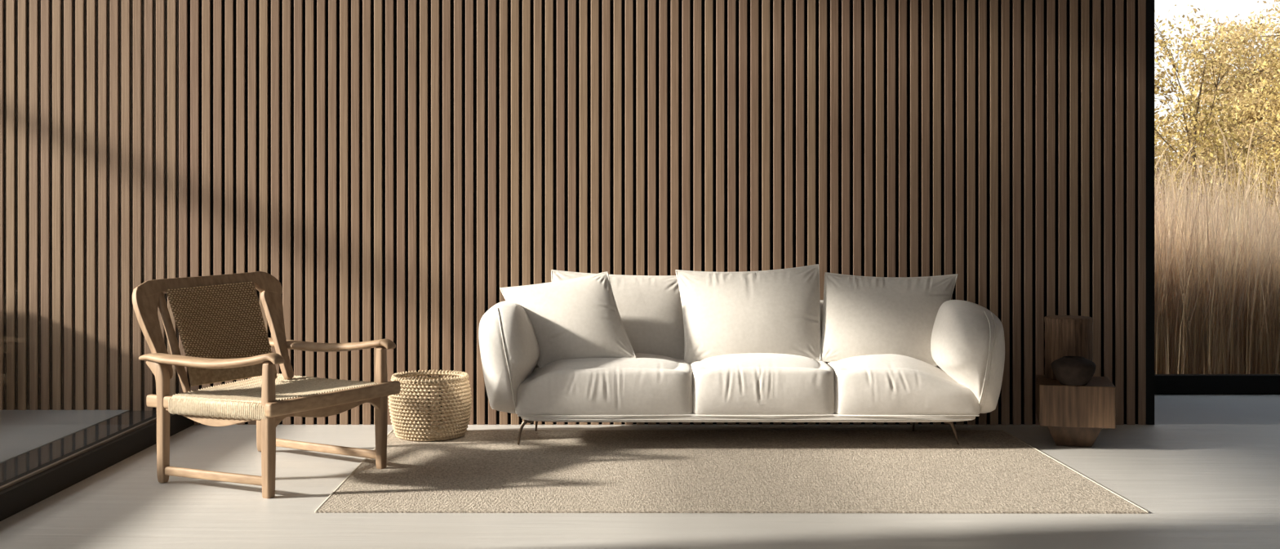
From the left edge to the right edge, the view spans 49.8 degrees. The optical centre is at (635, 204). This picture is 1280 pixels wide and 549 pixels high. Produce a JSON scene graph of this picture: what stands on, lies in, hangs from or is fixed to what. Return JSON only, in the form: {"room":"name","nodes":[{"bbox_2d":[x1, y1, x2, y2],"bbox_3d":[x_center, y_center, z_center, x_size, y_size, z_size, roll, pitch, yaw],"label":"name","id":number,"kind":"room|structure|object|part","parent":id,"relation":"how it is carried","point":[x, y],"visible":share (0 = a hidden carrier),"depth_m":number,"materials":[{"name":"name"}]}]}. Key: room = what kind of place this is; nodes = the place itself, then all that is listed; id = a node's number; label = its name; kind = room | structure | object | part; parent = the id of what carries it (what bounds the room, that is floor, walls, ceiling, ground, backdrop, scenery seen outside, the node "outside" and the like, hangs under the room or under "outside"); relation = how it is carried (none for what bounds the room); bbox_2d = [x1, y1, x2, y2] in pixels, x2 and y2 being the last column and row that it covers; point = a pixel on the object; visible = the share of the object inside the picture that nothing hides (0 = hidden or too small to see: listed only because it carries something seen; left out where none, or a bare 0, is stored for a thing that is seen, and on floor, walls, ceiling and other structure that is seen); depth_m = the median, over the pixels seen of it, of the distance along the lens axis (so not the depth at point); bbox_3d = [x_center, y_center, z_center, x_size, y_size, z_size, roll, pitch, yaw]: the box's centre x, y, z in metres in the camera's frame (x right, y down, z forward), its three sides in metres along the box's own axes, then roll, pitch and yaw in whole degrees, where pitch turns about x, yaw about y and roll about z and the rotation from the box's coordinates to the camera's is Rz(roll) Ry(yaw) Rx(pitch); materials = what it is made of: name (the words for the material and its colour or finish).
{"room":"living room","nodes":[
{"label":"living room","id":0,"kind":"room"},
{"bbox_2d":[0,0,1146,424],"bbox_3d":[-1.273,-0.950,7.278,7.878,4.200,0.160,0,0,0],"label":"wall","id":1,"kind":"structure","parent":0,"point":[33,4],"depth_m":7.20,"materials":[{"name":"brown wood"}]},
{"bbox_2d":[0,423,1279,548],"bbox_3d":[1.840,1.210,2.109,8.320,0.120,10.218,0,0,0],"label":"floor","id":2,"kind":"structure","parent":0,"point":[1200,486],"depth_m":5.07,"materials":[{"name":"grey concrete"}]},
{"bbox_2d":[132,271,400,497],"bbox_3d":[-1.618,0.729,5.924,0.964,0.845,0.824,0,0,31],"label":"armchair","id":3,"kind":"object","parent":2,"relation":"on","point":[219,318],"visible":1,"depth_m":5.88,"materials":[{"name":"brown wood"}]},
{"bbox_3d":[-1.977,0.891,5.716,0.112,0.517,0.042,0,0,31],"label":"leg","id":4,"kind":"part","parent":3,"relation":"part of","materials":[{"name":"brown wood"}]},
{"bbox_3d":[-1.718,0.810,5.570,0.701,0.061,0.036,0,0,29],"label":"seat rail","id":5,"kind":"part","parent":3,"relation":"part of","materials":[{"name":"brown wood"}]},
{"bbox_3d":[-1.878,0.367,6.094,0.077,0.123,0.746,0,0,38],"label":"crest rail","id":6,"kind":"part","parent":3,"relation":"part of","materials":[{"name":"brown wood"}]},
{"bbox_3d":[-1.723,0.622,5.570,0.783,0.079,0.099,0,0,29],"label":"armrest","id":7,"kind":"part","parent":3,"relation":"part of","materials":[{"name":"brown wood"}]},
{"bbox_3d":[-1.763,0.891,6.431,0.112,0.517,0.042,0,0,31],"label":"leg","id":8,"kind":"part","parent":3,"relation":"part of","materials":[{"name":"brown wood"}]},
{"bbox_3d":[-1.438,0.883,5.414,0.046,0.536,0.046,0,0,31],"label":"leg","id":9,"kind":"part","parent":3,"relation":"part of","materials":[{"name":"brown wood"}]},
{"bbox_3d":[-1.553,0.813,5.885,0.708,0.092,0.800,0,0,31],"label":"woven seat","id":10,"kind":"part","parent":3,"relation":"part of","materials":[{"name":"wicker"}]},
{"bbox_3d":[-1.443,0.622,6.216,0.966,0.079,0.099,0,0,35],"label":"armrest","id":11,"kind":"part","parent":3,"relation":"part of","materials":[{"name":"brown wood"}]},
{"bbox_3d":[-1.233,0.800,5.699,0.040,0.060,0.770,0,0,31],"label":"rail","id":12,"kind":"part","parent":3,"relation":"part of","materials":[{"name":"brown wood"}]},
{"bbox_3d":[-1.101,0.881,5.980,0.044,0.533,0.046,0,0,31],"label":"leg","id":13,"kind":"part","parent":3,"relation":"part of","materials":[{"name":"brown wood"}]},
{"bbox_2d":[314,429,1148,513],"bbox_3d":[0.339,1.146,6.058,3.145,0.009,1.856,0,0,0],"label":"rug","id":14,"kind":"object","parent":2,"relation":"on","point":[476,471],"visible":0.95,"depth_m":5.83,"materials":[{"name":"carpet"}]},
{"bbox_2d":[388,368,471,441],"bbox_3d":[-1.008,0.989,6.800,0.408,0.306,0.409,0,0,14],"label":"basket","id":15,"kind":"object","parent":14,"relation":"on","point":[402,417],"visible":0.97,"depth_m":6.66,"materials":[{"name":"beige wicker"}]},
{"bbox_2d":[478,299,1004,444],"bbox_3d":[0.531,0.806,6.730,2.550,0.674,0.802,0,0,0],"label":"sofa","id":16,"kind":"object","parent":14,"relation":"on","point":[967,340],"visible":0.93,"depth_m":6.39,"materials":[{"name":"fabric"}]},
{"bbox_3d":[-0.598,0.735,6.700,0.291,0.522,0.739,0,0,0],"label":"arm","id":17,"kind":"part","parent":16,"relation":"part of","materials":[{"name":"fabric"}]},
{"bbox_3d":[-0.524,1.079,6.560,0.070,0.127,0.010,0,0,0],"label":"leg","id":18,"kind":"part","parent":16,"relation":"part of","materials":[{"name":"brown metal"}]},
{"bbox_3d":[-0.489,1.076,6.937,0.041,0.134,0.018,0,0,37],"label":"leg","id":19,"kind":"part","parent":16,"relation":"part of","materials":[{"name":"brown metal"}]},
{"bbox_2d":[499,271,635,368],"bbox_3d":[-0.329,0.555,6.654,0.677,0.454,0.196,0,0,2],"label":"cushion","id":20,"kind":"object","parent":16,"relation":"on","point":[576,317],"visible":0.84,"depth_m":6.61,"materials":[{"name":"fabric"}]},
{"bbox_2d":[515,352,693,414],"bbox_3d":[-0.144,0.854,6.679,0.832,0.260,0.602,0,0,0],"label":"seat cushion","id":21,"kind":"object","parent":16,"relation":"on","point":[645,384],"depth_m":6.39,"materials":[{"name":"fabric"}]},
{"bbox_2d":[551,269,684,359],"bbox_3d":[-0.080,0.568,6.887,0.688,0.472,0.210,0,0,0],"label":"cushion","id":22,"kind":"object","parent":16,"relation":"on","point":[650,308],"visible":0.41,"depth_m":6.86,"materials":[{"name":"fabric"}]},
{"bbox_3d":[0.519,0.740,7.020,2.183,0.500,0.220,0,0,0],"label":"backrest","id":23,"kind":"part","parent":16,"relation":"part of","materials":[{"name":"fabric"}]},
{"bbox_2d":[675,263,821,364],"bbox_3d":[0.562,0.541,6.790,0.720,0.485,0.228,0,0,0],"label":"cushion","id":24,"kind":"object","parent":16,"relation":"on","point":[775,311],"visible":0.89,"depth_m":6.74,"materials":[{"name":"fabric"}]},
{"bbox_2d":[690,352,835,414],"bbox_3d":[0.599,0.852,6.679,0.666,0.264,0.602,0,0,0],"label":"seat cushion","id":25,"kind":"object","parent":16,"relation":"on","point":[748,383],"depth_m":6.39,"materials":[{"name":"fabric"}]},
{"bbox_2d":[821,271,957,366],"bbox_3d":[1.254,0.565,6.789,0.704,0.446,0.230,0,0,0],"label":"cushion","id":26,"kind":"object","parent":16,"relation":"on","point":[863,315],"visible":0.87,"depth_m":6.74,"materials":[{"name":"fabric"}]},
{"bbox_2d":[825,353,980,414],"bbox_3d":[1.268,0.854,6.679,0.684,0.260,0.601,0,0,0],"label":"seat cushion","id":27,"kind":"object","parent":16,"relation":"on","point":[886,384],"depth_m":6.39,"materials":[{"name":"fabric"}]},
{"bbox_3d":[1.505,1.080,6.560,0.072,0.126,0.010,0,0,0],"label":"leg","id":28,"kind":"part","parent":16,"relation":"part of","materials":[{"name":"brown metal"}]},
{"bbox_3d":[1.607,0.732,6.702,0.339,0.525,0.754,0,0,8],"label":"arm","id":29,"kind":"part","parent":16,"relation":"part of","materials":[{"name":"fabric"}]},
{"bbox_2d":[1035,374,1115,446],"bbox_3d":[2.115,0.999,6.640,0.340,0.301,0.400,0,0,14],"label":"side table","id":30,"kind":"object","parent":2,"relation":"on","point":[1075,415],"visible":0.98,"depth_m":6.46,"materials":[{"name":"brown wood"}]},
{"bbox_2d":[1044,315,1093,380],"bbox_3d":[2.113,0.698,6.718,0.229,0.299,0.228,0,0,0],"label":"wooden stump","id":31,"kind":"object","parent":30,"relation":"on","point":[1064,335],"visible":0.76,"depth_m":6.63,"materials":[{"name":"brown wood"}]},
{"bbox_2d":[1051,355,1096,385],"bbox_3d":[2.066,0.784,6.502,0.203,0.128,0.203,0,0,0],"label":"bowl","id":32,"kind":"object","parent":30,"relation":"on","point":[1068,370],"visible":1,"depth_m":6.43,"materials":[{"name":"ceramic"}]},
{"bbox_3d":[-2.360,-0.890,0.610,0.120,4.320,7.220,0,0,0],"label":"wall","id":33,"kind":"structure","parent":0,"visible":0},
{"bbox_2d":[0,409,156,482],"bbox_3d":[-2.521,1.173,3.109,0.239,0.194,8.218,0,0,0],"label":"trim","id":34,"kind":"structure","parent":33,"relation":"attached to","point":[11,468],"depth_m":6.20,"materials":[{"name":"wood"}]},
{"bbox_2d":[0,413,194,520],"bbox_3d":[-2.350,-0.950,5.709,0.100,4.200,2.976,0,0,0],"label":"window","id":35,"kind":"structure","parent":33,"relation":"in","point":[19,492],"depth_m":5.72,"materials":[{"name":"black"}]},
{"bbox_3d":[2.583,-0.950,7.884,0.249,4.198,1.052,0,0,0],"label":"wall","id":36,"kind":"structure","parent":0,"visible":0},
{"bbox_2d":[1146,0,1154,424],"bbox_3d":[2.687,-0.950,7.276,0.044,4.198,0.164,0,0,0],"label":"window frame","id":37,"kind":"structure","parent":36,"relation":"attached to","point":[1149,3],"depth_m":7.20,"materials":[{"name":"black"}]},
{"bbox_2d":[1154,394,1279,423],"bbox_3d":[4.104,1.210,7.809,3.791,0.120,1.181,0,0,0],"label":"window sill","id":38,"kind":"structure","parent":36,"relation":"attached to","point":[1168,408],"depth_m":7.76,"materials":[{"name":"concrete"}]},
{"bbox_2d":[1154,373,1279,394],"bbox_3d":[4.354,-0.950,8.375,3.289,4.198,0.070,0,0,0],"label":"trim","id":39,"kind":"structure","parent":36,"relation":"in","point":[1164,384],"depth_m":8.34,"materials":[{"name":"black metal"}]},
{"label":"outside","id":40,"kind":"structure","parent":0,"visible":0},
{"bbox_3d":[5.000,1.310,34.220,70.000,0.280,51.560,0,0,0],"label":"ground","id":41,"kind":"structure","parent":40,"visible":0},
{"bbox_2d":[1154,4,1272,215],"bbox_3d":[5.391,-0.428,14.069,2.253,3.200,1.502,0,0,0],"label":"tree","id":42,"kind":"object","parent":41,"relation":"on","point":[1194,114],"visible":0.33,"depth_m":13.97,"materials":[{"name":"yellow plant"}]},
{"bbox_2d":[1154,137,1279,373],"bbox_3d":[6.068,0.236,11.023,7.367,1.868,5.241,0,0,0],"label":"grass","id":43,"kind":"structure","parent":41,"relation":"on","point":[1217,289],"depth_m":8.79,"materials":[{"name":"beige plant"}]},
{"bbox_2d":[1154,5,1279,219],"bbox_3d":[7.608,-0.815,19.400,6.117,3.979,2.887,0,0,-4],"label":"tree","id":44,"kind":"object","parent":41,"relation":"on","point":[1236,35],"visible":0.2,"depth_m":19.31,"materials":[{"name":"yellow plant"}]},
{"bbox_2d":[1154,120,1279,244],"bbox_3d":[4.783,0.278,10.485,2.106,1.745,2.958,0,0,32],"label":"plumes","id":45,"kind":"object","parent":41,"relation":"on","point":[1224,136],"visible":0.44,"depth_m":9.73,"materials":[{"name":"beige plant"}]},
{"bbox_2d":[1180,0,1279,225],"bbox_3d":[7.654,-0.835,15.181,3.537,4.087,2.112,0,0,3],"label":"tree","id":46,"kind":"object","parent":41,"relation":"on","point":[1266,90],"visible":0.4,"depth_m":15.32,"materials":[{"name":"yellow plant"}]},
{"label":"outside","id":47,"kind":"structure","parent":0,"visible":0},
{"bbox_2d":[0,409,128,462],"bbox_3d":[-4.821,1.171,3.109,4.359,0.197,8.218,0,0,0],"label":"terrace","id":48,"kind":"object","parent":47,"point":[21,431],"visible":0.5,"depth_m":6.71,"materials":[{"name":"concrete"}]}
]}

